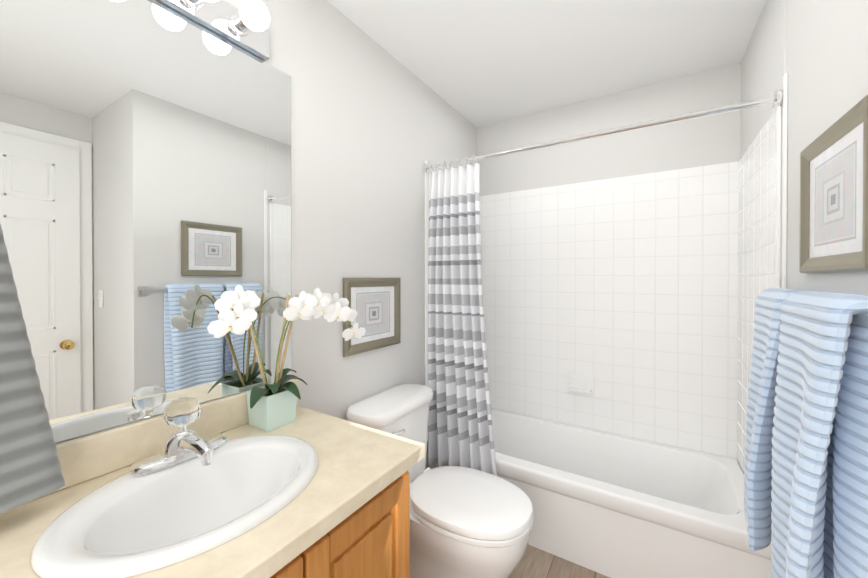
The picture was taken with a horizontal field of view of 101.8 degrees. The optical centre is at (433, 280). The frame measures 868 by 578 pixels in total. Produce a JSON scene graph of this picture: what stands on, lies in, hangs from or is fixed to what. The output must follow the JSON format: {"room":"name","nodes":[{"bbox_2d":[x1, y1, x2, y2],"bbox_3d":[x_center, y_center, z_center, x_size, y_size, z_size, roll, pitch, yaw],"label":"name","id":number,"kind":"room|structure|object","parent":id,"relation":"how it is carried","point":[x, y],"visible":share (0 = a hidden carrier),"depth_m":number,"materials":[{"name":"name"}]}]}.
{"room":"bathroom","nodes":[
{"label":"bathroom","id":0,"kind":"room"},
{"bbox_2d":[55,0,476,467],"bbox_3d":[-0.478,0.095,1.443,0.100,2.440,3.040,0,0,32],"label":"wall","id":1,"kind":"structure","parent":0,"point":[375,126],"depth_m":1.54,"materials":[{"name":"white paint"}]},
{"bbox_2d":[0,224,64,513],"bbox_3d":[-0.867,0.031,0.572,0.160,0.768,0.370,0,0,32],"label":"towel","id":2,"kind":"object","parent":1,"relation":"hanging from","point":[30,467],"visible":1,"depth_m":0.66,"materials":[{"name":"grey fabric"}]},
{"bbox_2d":[0,0,291,442],"bbox_3d":[-0.705,-0.190,0.976,0.005,1.088,0.706,0,0,32],"label":"mirror","id":3,"kind":"object","parent":1,"relation":"attached to","point":[145,184],"visible":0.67,"depth_m":0.89,"materials":[{"name":"clear glass"}]},
{"bbox_2d":[156,0,269,60],"bbox_3d":[-0.666,-0.788,0.894,0.152,0.100,0.605,0,0,32],"label":"sconce","id":4,"kind":"object","parent":1,"relation":"attached to","point":[245,25],"visible":0.98,"depth_m":1.04,"materials":[{"name":"white glass"}]},
{"bbox_2d":[343,278,400,356],"bbox_3d":[-0.277,0.153,1.652,0.014,0.335,0.385,0,0,32],"label":"picture frame","id":5,"kind":"object","parent":1,"relation":"attached to","point":[374,303],"visible":0.88,"depth_m":1.65,"materials":[{"name":"beige"}]},
{"bbox_2d":[425,161,427,440],"bbox_3d":[-0.044,0.118,2.032,0.011,1.615,0.022,0,0,32],"label":"trim","id":6,"kind":"structure","parent":1,"relation":"attached to","point":[426,279],"depth_m":2.02,"materials":[{"name":"white paint"}]},
{"bbox_2d":[427,174,428,442],"bbox_3d":[0.139,0.159,2.328,0.008,1.560,0.672,0,0,32],"label":"tiled wall","id":7,"kind":"structure","parent":1,"relation":"attached to","point":[428,213],"depth_m":2.04,"materials":[{"name":"white tile"}]},
{"bbox_2d":[423,89,782,475],"bbox_3d":[0.573,0.174,1.621,1.491,1.698,0.110,0,0,32],"label":"shower curtain rod","id":8,"kind":"object","parent":1,"relation":"attached to","point":[460,430],"visible":1,"depth_m":1.87,"materials":[{"name":"white fabric"}]},
{"bbox_2d":[428,155,496,475],"bbox_3d":[0.150,0.177,1.883,0.440,1.689,0.106,0,0,32],"label":"shower curtain","id":9,"kind":"object","parent":8,"relation":"hanging from","point":[460,428],"depth_m":1.88,"materials":[{"name":"fabric"}]},
{"bbox_2d":[327,0,765,127],"bbox_3d":[0.502,-1.146,0.823,2.410,0.050,3.040,0,0,32],"label":"ceiling","id":10,"kind":"structure","parent":0,"point":[478,63],"depth_m":1.67,"materials":[{"name":"white paint"}]},
{"bbox_2d":[508,545,609,577],"bbox_3d":[0.502,1.343,0.839,2.410,0.050,3.040,0,0,32],"label":"floor","id":11,"kind":"structure","parent":0,"point":[534,562],"depth_m":1.61,"materials":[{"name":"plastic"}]},
{"bbox_2d":[0,379,424,577],"bbox_3d":[-0.467,0.809,0.826,0.573,1.019,0.760,0,0,32],"label":"bathroom vanity","id":12,"kind":"object","parent":11,"relation":"on","point":[186,487],"visible":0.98,"depth_m":0.80,"materials":[{"name":"beige stone"}]},
{"bbox_2d":[31,435,317,577],"bbox_3d":[-0.505,0.525,0.779,0.420,0.165,0.510,0,0,32],"label":"sink","id":13,"kind":"object","parent":12,"relation":"in","point":[169,519],"depth_m":0.75,"materials":[{"name":"white ceramic"}]},
{"bbox_2d":[129,397,227,475],"bbox_3d":[-0.597,0.371,0.869,0.176,0.142,0.210,0,0,32],"label":"faucet","id":14,"kind":"object","parent":12,"relation":"on","point":[185,448],"depth_m":0.86,"materials":[{"name":"silver metal"}]},
{"bbox_2d":[207,285,365,431],"bbox_3d":[-0.456,0.232,1.180,0.160,0.446,0.568,0,0,32],"label":"orchid plant","id":15,"kind":"object","parent":12,"relation":"on","point":[271,406],"visible":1,"depth_m":1.11,"materials":[{"name":"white plant"}]},
{"bbox_2d":[346,384,532,577],"bbox_3d":[0.035,0.921,1.468,0.728,0.787,0.480,0,0,32],"label":"toilet","id":16,"kind":"object","parent":11,"relation":"on","point":[465,522],"visible":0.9,"depth_m":1.37,"materials":[{"name":"white ceramic"}]},
{"bbox_2d":[430,408,771,577],"bbox_3d":[0.768,1.119,1.939,1.475,0.385,0.670,0,0,32],"label":"bathtub","id":17,"kind":"object","parent":11,"relation":"on","point":[610,505],"visible":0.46,"depth_m":1.66,"materials":[{"name":"white ceramic"}]},
{"bbox_2d":[477,62,740,195],"bbox_3d":[1.020,0.089,2.240,1.595,2.440,0.100,0,0,32],"label":"wall","id":18,"kind":"structure","parent":0,"point":[706,140],"depth_m":2.11,"materials":[{"name":"white paint"}]},
{"bbox_2d":[480,161,738,458],"bbox_3d":[0.949,0.159,2.222,1.495,1.560,0.008,0,0,32],"label":"tiled wall","id":19,"kind":"structure","parent":18,"relation":"attached to","point":[622,292],"depth_m":2.11,"materials":[{"name":"white tile"}]},
{"bbox_2d":[569,375,593,394],"bbox_3d":[0.918,0.654,2.208,0.150,0.100,0.050,0,0,32],"label":"soap dish","id":20,"kind":"object","parent":19,"relation":"attached to","point":[581,384],"visible":1,"depth_m":2.21,"materials":[{"name":"white ceramic"}]},
{"bbox_2d":[741,0,867,295],"bbox_3d":[1.215,0.097,1.137,0.105,2.440,1.565,0,0,32],"label":"wall","id":21,"kind":"structure","parent":0,"point":[827,56],"depth_m":1.06,"materials":[{"name":"white paint"}]},
{"bbox_2d":[737,110,775,473],"bbox_3d":[1.399,0.164,1.539,0.008,1.560,0.672,0,0,32],"label":"tiled wall","id":22,"kind":"structure","parent":21,"relation":"attached to","point":[757,221],"depth_m":1.56,"materials":[{"name":"white tile"}]},
{"bbox_2d":[775,106,781,287],"bbox_3d":[1.215,0.158,1.247,0.011,1.545,0.020,0,0,32],"label":"trim","id":23,"kind":"structure","parent":21,"relation":"attached to","point":[778,200],"depth_m":1.24,"materials":[{"name":"white"}]},
{"bbox_2d":[782,73,787,288],"bbox_3d":[1.197,0.306,1.208,0.008,2.020,0.026,0,0,32],"label":"wall jog","id":24,"kind":"object","parent":21,"relation":"attached to","point":[784,186],"visible":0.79,"depth_m":1.20,"materials":[{"name":"white paint"}]},
{"bbox_2d":[744,288,867,577],"bbox_3d":[0.914,0.468,0.882,0.166,0.886,0.770,0,0,32],"label":"towel","id":25,"kind":"object","parent":21,"relation":"attached to","point":[806,478],"visible":1,"depth_m":0.73,"materials":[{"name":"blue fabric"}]},
{"bbox_2d":[799,94,867,272],"bbox_3d":[0.987,-0.202,0.877,0.014,0.360,0.395,0,0,32],"label":"picture frame","id":26,"kind":"object","parent":21,"relation":"attached to","point":[834,197],"visible":1,"depth_m":0.85,"materials":[{"name":"beige"}]}
]}

